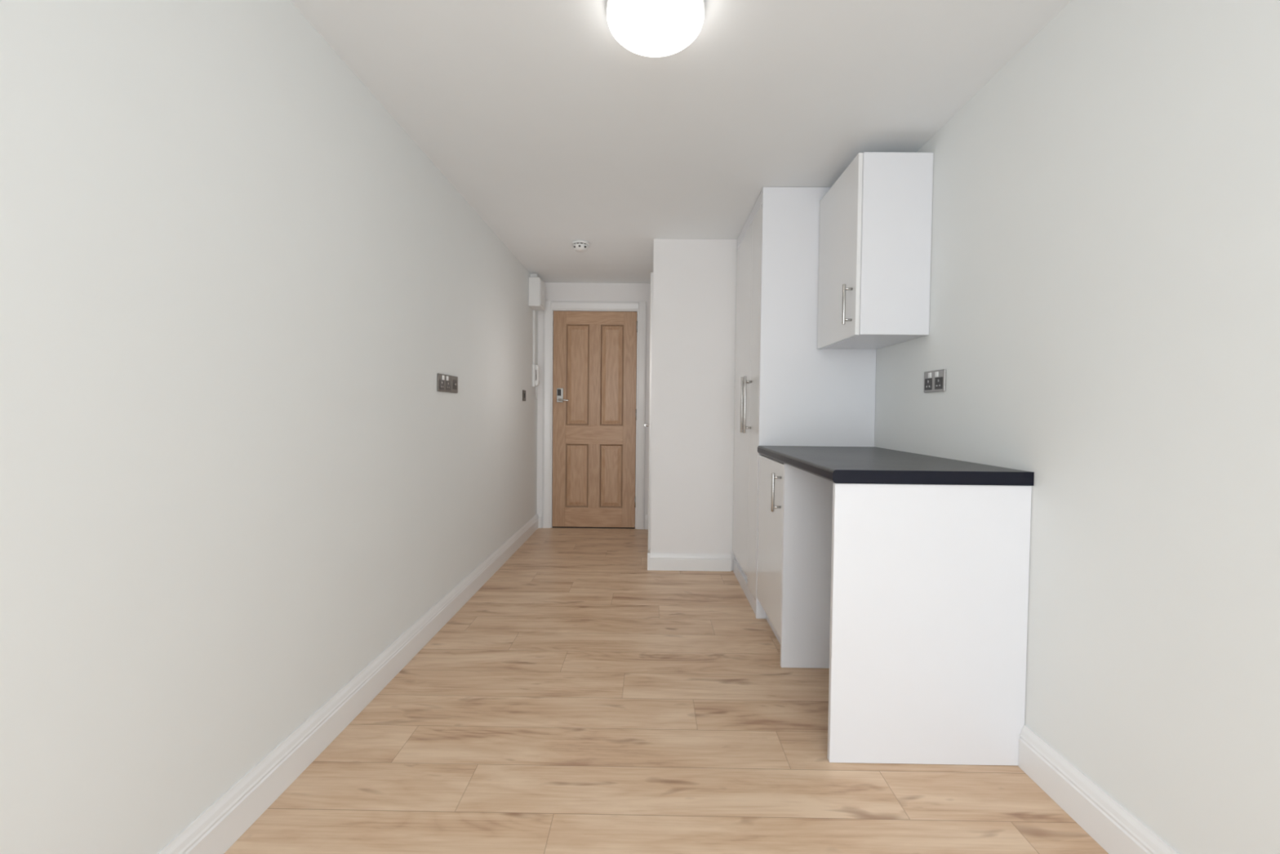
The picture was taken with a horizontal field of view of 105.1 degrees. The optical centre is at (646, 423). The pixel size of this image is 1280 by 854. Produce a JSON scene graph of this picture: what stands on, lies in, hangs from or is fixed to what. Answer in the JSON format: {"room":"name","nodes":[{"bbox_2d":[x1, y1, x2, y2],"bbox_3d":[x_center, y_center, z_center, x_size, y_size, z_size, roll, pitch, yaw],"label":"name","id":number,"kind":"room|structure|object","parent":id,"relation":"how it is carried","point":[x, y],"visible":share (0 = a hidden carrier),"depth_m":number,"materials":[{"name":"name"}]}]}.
{"room":"studio apartment","nodes":[
{"label":"studio apartment","id":0,"kind":"room"},
{"bbox_2d":[0,0,537,853],"bbox_3d":[-1.089,-0.086,1.451,0.120,2.242,6.086,1,1,0],"label":"wall","id":1,"kind":"structure","parent":0,"point":[236,291],"depth_m":1.15,"materials":[{"name":"paint"}]},
{"bbox_2d":[156,513,538,853],"bbox_3d":[-1.030,0.969,1.487,0.018,0.130,6.066,1,1,0],"label":"baseboard","id":2,"kind":"structure","parent":1,"relation":"attached to","point":[225,820],"depth_m":1.52,"materials":[{"name":"white wood"}]},
{"bbox_2d":[437,373,450,392],"bbox_3d":[-1.012,-0.202,2.456,0.012,0.088,0.147,1,1,0],"label":"wall socket","id":3,"kind":"object","parent":1,"relation":"attached to","point":[443,380],"visible":1,"depth_m":2.44,"materials":[{"name":"metal"}]},
{"bbox_2d":[450,375,457,393],"bbox_3d":[-1.010,-0.205,2.579,0.014,0.088,0.086,1,1,0],"label":"outlet","id":4,"kind":"object","parent":1,"relation":"attached to","point":[454,380],"visible":1,"depth_m":2.57,"materials":[{"name":"metal"}]},
{"bbox_2d":[522,390,525,400],"bbox_3d":[-0.999,-0.228,4.003,0.012,0.088,0.086,1,1,0],"label":"light switch","id":5,"kind":"object","parent":1,"relation":"attached to","point":[523,391],"visible":1,"depth_m":3.98,"materials":[{"name":"metal"}]},
{"bbox_2d":[533,310,535,364],"bbox_3d":[-0.988,-0.757,4.304,0.016,0.467,0.025,1,1,0],"label":"cable trunking","id":6,"kind":"object","parent":1,"relation":"attached to","point":[534,311],"visible":1,"depth_m":4.29,"materials":[{"name":"white plastic"}]},
{"bbox_2d":[532,364,539,399],"bbox_3d":[-0.975,-0.364,4.331,0.052,0.316,0.090,1,1,0],"label":"handset","id":7,"kind":"object","parent":1,"relation":"attached to","point":[535,368],"visible":1,"depth_m":4.30,"materials":[{"name":"white plastic"}]},
{"bbox_2d":[528,273,545,310],"bbox_3d":[-0.940,-1.131,4.207,0.106,0.286,0.190,1,1,0],"label":"box","id":8,"kind":"object","parent":1,"relation":"attached to","point":[536,286],"visible":1,"depth_m":4.11,"materials":[{"name":"white plastic"}]},
{"bbox_2d":[538,513,648,528],"bbox_3d":[-0.481,0.899,4.505,1.026,0.130,0.018,1,1,0],"label":"baseboard","id":9,"kind":"structure","parent":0,"point":[540,514],"depth_m":4.50,"materials":[{"name":"white wood"}]},
{"bbox_2d":[537,282,650,528],"bbox_3d":[0.101,-0.151,4.543,2.444,2.242,0.120,1,1,0],"label":"wall","id":10,"kind":"structure","parent":0,"point":[554,291],"depth_m":4.47,"materials":[{"name":"white paint"}]},
{"bbox_2d":[542,301,646,528],"bbox_3d":[-0.480,-0.073,4.541,0.937,2.072,0.138,1,1,0],"label":"trim","id":11,"kind":"structure","parent":10,"relation":"attached to","point":[640,308],"depth_m":4.47,"materials":[{"name":"white wood"}]},
{"bbox_2d":[551,311,637,527],"bbox_3d":[-0.481,-0.035,4.519,0.763,1.977,0.044,1,1,0],"label":"door leaf","id":12,"kind":"structure","parent":11,"relation":"in","point":[595,352],"depth_m":4.50,"materials":[{"name":"brown wood"}]},
{"bbox_2d":[556,387,568,402],"bbox_3d":[-0.767,-0.258,4.465,0.116,0.130,0.056,1,1,0],"label":"door handle","id":13,"kind":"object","parent":12,"relation":"attached to","point":[559,390],"depth_m":4.48,"materials":[{"name":"silver metal"}]},
{"bbox_2d":[634,320,637,506],"bbox_3d":[-0.098,-0.081,4.488,0.012,1.700,0.012,1,1,0],"label":"hinges","id":14,"kind":"object","parent":12,"relation":"attached to","point":[637,321],"visible":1,"depth_m":4.49,"materials":[{"name":"silver metal"}]},
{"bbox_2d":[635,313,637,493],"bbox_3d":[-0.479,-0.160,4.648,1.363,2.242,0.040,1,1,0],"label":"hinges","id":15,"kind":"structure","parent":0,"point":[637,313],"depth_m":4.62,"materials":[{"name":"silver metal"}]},
{"bbox_2d":[223,527,1108,853],"bbox_3d":[0.061,1.097,1.470,2.444,0.100,6.326,1,1,0],"label":"floor","id":16,"kind":"structure","parent":0,"point":[586,698],"depth_m":1.56,"materials":[{"name":"brown wood"}]},
{"bbox_2d":[552,526,635,528],"bbox_3d":[-0.491,0.960,4.572,0.763,0.006,0.109,1,1,0],"label":"threshold","id":17,"kind":"object","parent":16,"relation":"on","point":[553,526],"visible":0.42,"depth_m":4.52,"materials":[{"name":"brown wood"}]},
{"bbox_2d":[756,454,833,667],"bbox_3d":[0.855,0.599,2.313,0.638,0.867,0.490,1,1,0],"label":"base cabinet","id":18,"kind":"object","parent":16,"relation":"on","point":[795,504],"visible":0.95,"depth_m":2.07,"materials":[{"name":"white wood"}]},
{"bbox_2d":[757,445,1034,485],"bbox_3d":[0.873,0.151,2.018,0.607,0.041,1.060,1,1,0],"label":"countertop","id":19,"kind":"structure","parent":18,"relation":"on","point":[837,464],"depth_m":1.60,"materials":[{"name":"stone"}]},
{"bbox_2d":[732,186,876,618],"bbox_3d":[0.866,-0.102,2.933,0.642,2.238,0.778,1,1,0],"label":"tall cabinet","id":20,"kind":"object","parent":16,"relation":"on","point":[788,391],"visible":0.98,"depth_m":2.54,"materials":[{"name":"white wood"}]},
{"bbox_2d":[827,482,1031,765],"bbox_3d":[0.869,0.619,1.524,0.597,0.867,0.038,1,1,0],"label":"end panel","id":21,"kind":"object","parent":16,"relation":"on","point":[929,604],"visible":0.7,"depth_m":1.50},
{"bbox_2d":[289,0,1071,283],"bbox_3d":[0.086,-1.244,1.412,2.444,0.100,6.326,1,1,0],"label":"ceiling","id":22,"kind":"structure","parent":0,"point":[556,133],"depth_m":1.81,"materials":[{"name":"paint"}]},
{"bbox_2d":[572,240,589,252],"bbox_3d":[-0.458,-1.222,3.395,0.120,0.054,0.120,1,1,0],"label":"smoke detector","id":23,"kind":"object","parent":22,"relation":"attached to","point":[580,246],"visible":1,"depth_m":3.36,"materials":[{"name":"white plastic"}]},
{"bbox_2d":[606,0,704,57],"bbox_3d":[0.024,-1.156,1.396,0.278,0.077,0.278,1,1,0],"label":"ceiling lamp","id":24,"kind":"object","parent":22,"relation":"attached to","point":[646,28],"depth_m":1.38,"materials":[{"name":"white glass"}]},
{"bbox_2d":[650,239,737,570],"bbox_3d":[0.618,-0.130,3.902,1.158,2.242,1.153,1,1,0],"label":"wall","id":25,"kind":"structure","parent":0,"point":[695,280],"depth_m":3.33,"materials":[{"name":"white paint"}]},
{"bbox_2d":[647,272,653,552],"bbox_3d":[0.029,-0.042,3.900,0.018,2.054,0.878,1,1,0],"label":"door frame","id":26,"kind":"structure","parent":25,"relation":"attached to","point":[651,273],"depth_m":3.46,"materials":[{"name":"white wood"}]},
{"bbox_2d":[647,547,731,571],"bbox_3d":[0.295,0.931,3.913,0.571,0.113,1.152,1,1,0],"label":"baseboard","id":27,"kind":"structure","parent":25,"relation":"attached to","point":[655,561],"depth_m":3.34,"materials":[{"name":"white wood"}]},
{"bbox_2d":[874,0,1279,853],"bbox_3d":[1.235,-0.061,1.431,0.120,2.242,6.086,1,1,0],"label":"wall","id":28,"kind":"structure","parent":0,"point":[1104,318],"depth_m":1.18,"materials":[{"name":"paint"}]},
{"bbox_2d":[817,151,933,349],"bbox_3d":[1.014,-0.755,2.285,0.350,0.756,0.477,1,1,0],"label":"upper cabinet","id":29,"kind":"object","parent":28,"relation":"attached to","point":[875,237],"visible":1,"depth_m":2.05,"materials":[{"name":"white wood"}]},
{"bbox_2d":[923,368,946,392],"bbox_3d":[1.175,-0.173,2.007,0.012,0.088,0.147,1,1,0],"label":"wall socket","id":30,"kind":"object","parent":28,"relation":"attached to","point":[934,380],"visible":1,"depth_m":1.99,"materials":[{"name":"plastic"}]},
{"bbox_2d":[1017,724,1179,853],"bbox_3d":[1.141,1.030,-0.026,0.018,0.130,3.076,1,1,0],"label":"baseboard","id":31,"kind":"structure","parent":28,"relation":"attached to","point":[1114,828],"depth_m":1.28,"materials":[{"name":"white wood"}]}
]}

